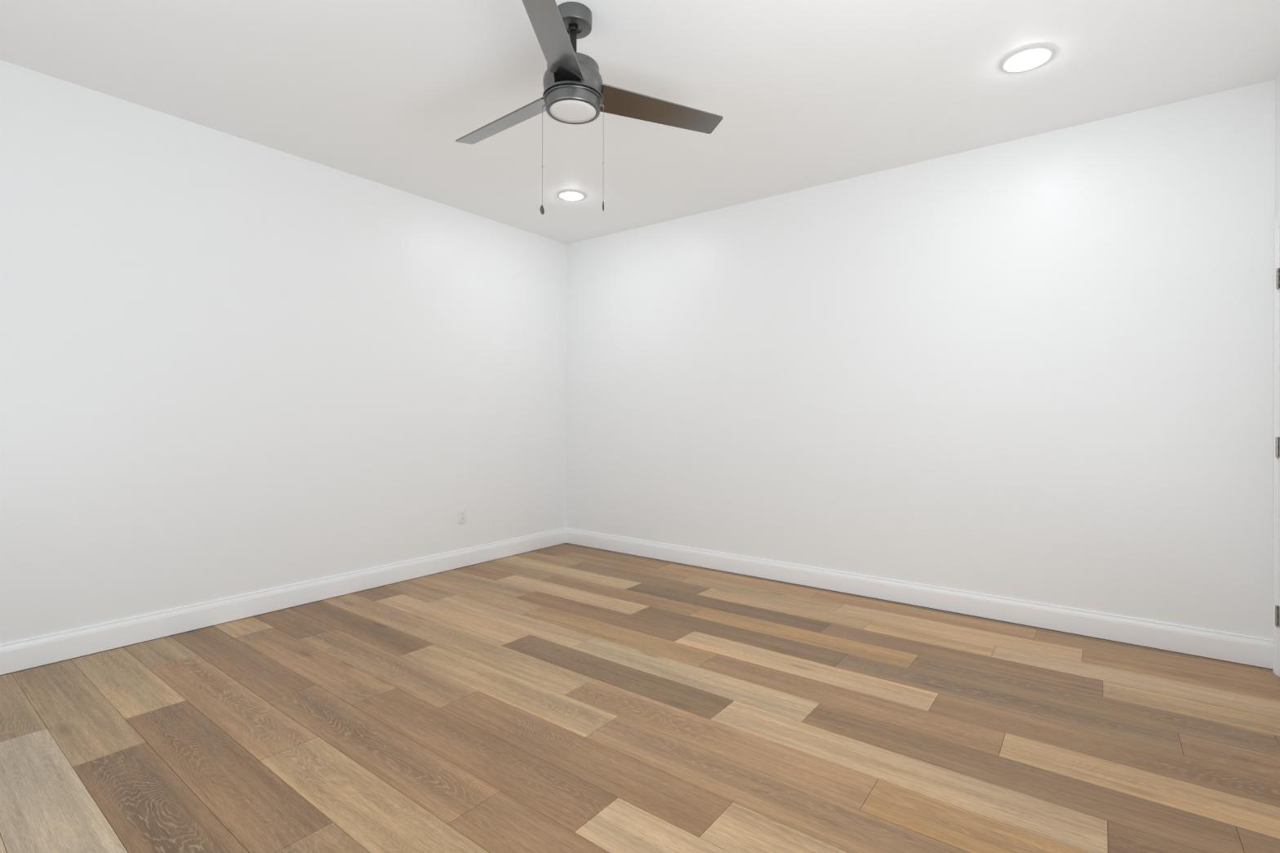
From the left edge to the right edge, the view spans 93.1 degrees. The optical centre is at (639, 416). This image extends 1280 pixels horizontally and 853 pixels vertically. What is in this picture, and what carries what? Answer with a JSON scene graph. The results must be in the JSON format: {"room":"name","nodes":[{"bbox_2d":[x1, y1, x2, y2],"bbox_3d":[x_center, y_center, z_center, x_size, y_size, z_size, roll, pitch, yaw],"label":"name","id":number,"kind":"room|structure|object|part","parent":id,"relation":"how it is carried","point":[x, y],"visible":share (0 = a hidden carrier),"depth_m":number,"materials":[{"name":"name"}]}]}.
{"room":"empty bedroom","nodes":[
{"label":"empty bedroom","id":0,"kind":"room"},
{"bbox_2d":[0,59,567,644],"bbox_3d":[-2.077,-0.186,3.722,0.120,2.750,4.750,0,0,37],"label":"wall","id":1,"kind":"structure","parent":0,"point":[230,366],"depth_m":3.39,"materials":[{"name":"white paint"}]},
{"bbox_2d":[0,528,565,675],"bbox_3d":[-2.028,1.071,3.681,0.014,0.131,4.510,0,0,37],"label":"baseboard","id":2,"kind":"structure","parent":1,"relation":"attached to","point":[25,654],"depth_m":3.38,"materials":[{"name":"white paint"}]},
{"bbox_2d":[457,507,466,524],"bbox_3d":[-1.343,0.754,4.586,0.007,0.114,0.070,0,0,37],"label":"wall outlet","id":3,"kind":"object","parent":1,"relation":"attached to","point":[462,512],"visible":1,"depth_m":4.58,"materials":[{"name":"white plastic"}]},
{"bbox_2d":[0,542,1279,852],"bbox_3d":[-0.250,1.176,2.331,4.719,0.060,4.750,0,0,37],"label":"floor","id":4,"kind":"structure","parent":0,"point":[566,697],"depth_m":2.21,"materials":[{"name":"brown wood"}]},
{"bbox_2d":[0,0,1279,244],"bbox_3d":[-0.240,-1.614,2.331,4.719,0.120,4.750,0,0,37],"label":"ceiling","id":5,"kind":"structure","parent":0,"point":[806,94],"depth_m":2.76,"materials":[{"name":"white paint"}]},
{"bbox_2d":[556,190,586,200],"bbox_3d":[-0.481,-1.546,4.265,0.207,0.018,0.207,0,0,37],"label":"recessed light","id":6,"kind":"object","parent":5,"relation":"in","point":[569,195],"visible":1,"depth_m":4.24,"materials":[{"name":"white plastic"}]},
{"bbox_2d":[455,0,723,214],"bbox_3d":[-0.375,-1.167,2.424,1.057,0.775,1.204,0,0,37],"label":"ceiling fan","id":7,"kind":"object","parent":5,"relation":"hanging from","point":[575,92],"visible":1,"depth_m":2.31,"materials":[{"name":"black metal"}]},
{"bbox_3d":[-0.563,-1.244,2.564,0.551,0.065,0.134,0,0,37],"label":"blade","id":8,"kind":"part","parent":7,"relation":"part of","materials":[{"name":"grey wood"}]},
{"bbox_3d":[-0.371,-1.012,2.342,0.018,0.391,0.008,0,0,0],"label":"pull chain","id":9,"kind":"part","parent":7,"relation":"part of","materials":[{"name":"silver metal"}]},
{"bbox_3d":[-0.292,-1.257,1.966,0.129,0.045,0.548,0,0,5],"label":"blade","id":10,"kind":"part","parent":7,"relation":"part of","materials":[{"name":"grey wood"}]},
{"bbox_2d":[549,99,595,123],"bbox_3d":[-0.259,-1.175,2.342,0.178,0.005,0.178,0,0,37],"label":"diffuser","id":11,"kind":"object","parent":7,"relation":"attached to","point":[565,111],"depth_m":2.33,"materials":[{"name":"white glass"}]},
{"bbox_3d":[-0.148,-1.018,2.342,0.018,0.377,0.008,0,0,0],"label":"pull chain","id":12,"kind":"part","parent":7,"relation":"part of","materials":[{"name":"silver metal"}]},
{"bbox_3d":[0.085,-1.256,2.501,0.548,0.045,0.129,0,0,-25],"label":"blade","id":13,"kind":"part","parent":7,"relation":"part of","materials":[{"name":"brown wood"}]},
{"bbox_2d":[999,44,1055,73],"bbox_3d":[1.677,-1.538,2.626,0.207,0.018,0.207,0,0,37],"label":"recessed light","id":14,"kind":"object","parent":5,"relation":"in","point":[1032,57],"visible":1,"depth_m":2.60,"materials":[{"name":"white plastic"}]},
{"bbox_2d":[565,79,1275,639],"bbox_3d":[1.154,-0.174,4.175,4.479,2.750,0.120,0,0,37],"label":"wall","id":15,"kind":"structure","parent":0,"point":[1039,368],"depth_m":3.49,"materials":[{"name":"white paint"}]},
{"bbox_2d":[565,528,1273,669],"bbox_3d":[1.109,1.082,4.122,4.479,0.131,0.014,0,0,37],"label":"baseboard","id":16,"kind":"structure","parent":15,"relation":"attached to","point":[1222,646],"depth_m":3.49,"materials":[{"name":"white paint"}]},
{"bbox_2d":[1275,71,1279,678],"bbox_3d":[1.586,-0.173,0.941,0.120,2.750,4.750,0,0,37],"label":"wall","id":17,"kind":"structure","parent":0,"point":[1277,77],"depth_m":2.73,"materials":[{"name":"white paint"}]},
{"bbox_2d":[1272,212,1279,675],"bbox_3d":[2.585,0.127,2.363,0.007,2.058,0.962,0,0,37],"label":"trim","id":18,"kind":"structure","parent":17,"relation":"attached to","point":[1277,220],"depth_m":2.72,"materials":[{"name":"white paint"}]},
{"bbox_2d":[1275,267,1279,676],"bbox_3d":[2.627,0.150,2.331,0.121,2.012,0.846,0,0,37],"label":"door","id":19,"kind":"structure","parent":17,"relation":"in","point":[1277,270],"depth_m":2.69,"materials":[{"name":"white paint"}]},
{"bbox_3d":[2.603,0.147,2.350,0.043,2.002,0.843,0,0,37],"label":"panel","id":20,"kind":"part","parent":19,"relation":"part of","materials":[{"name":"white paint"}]}
]}

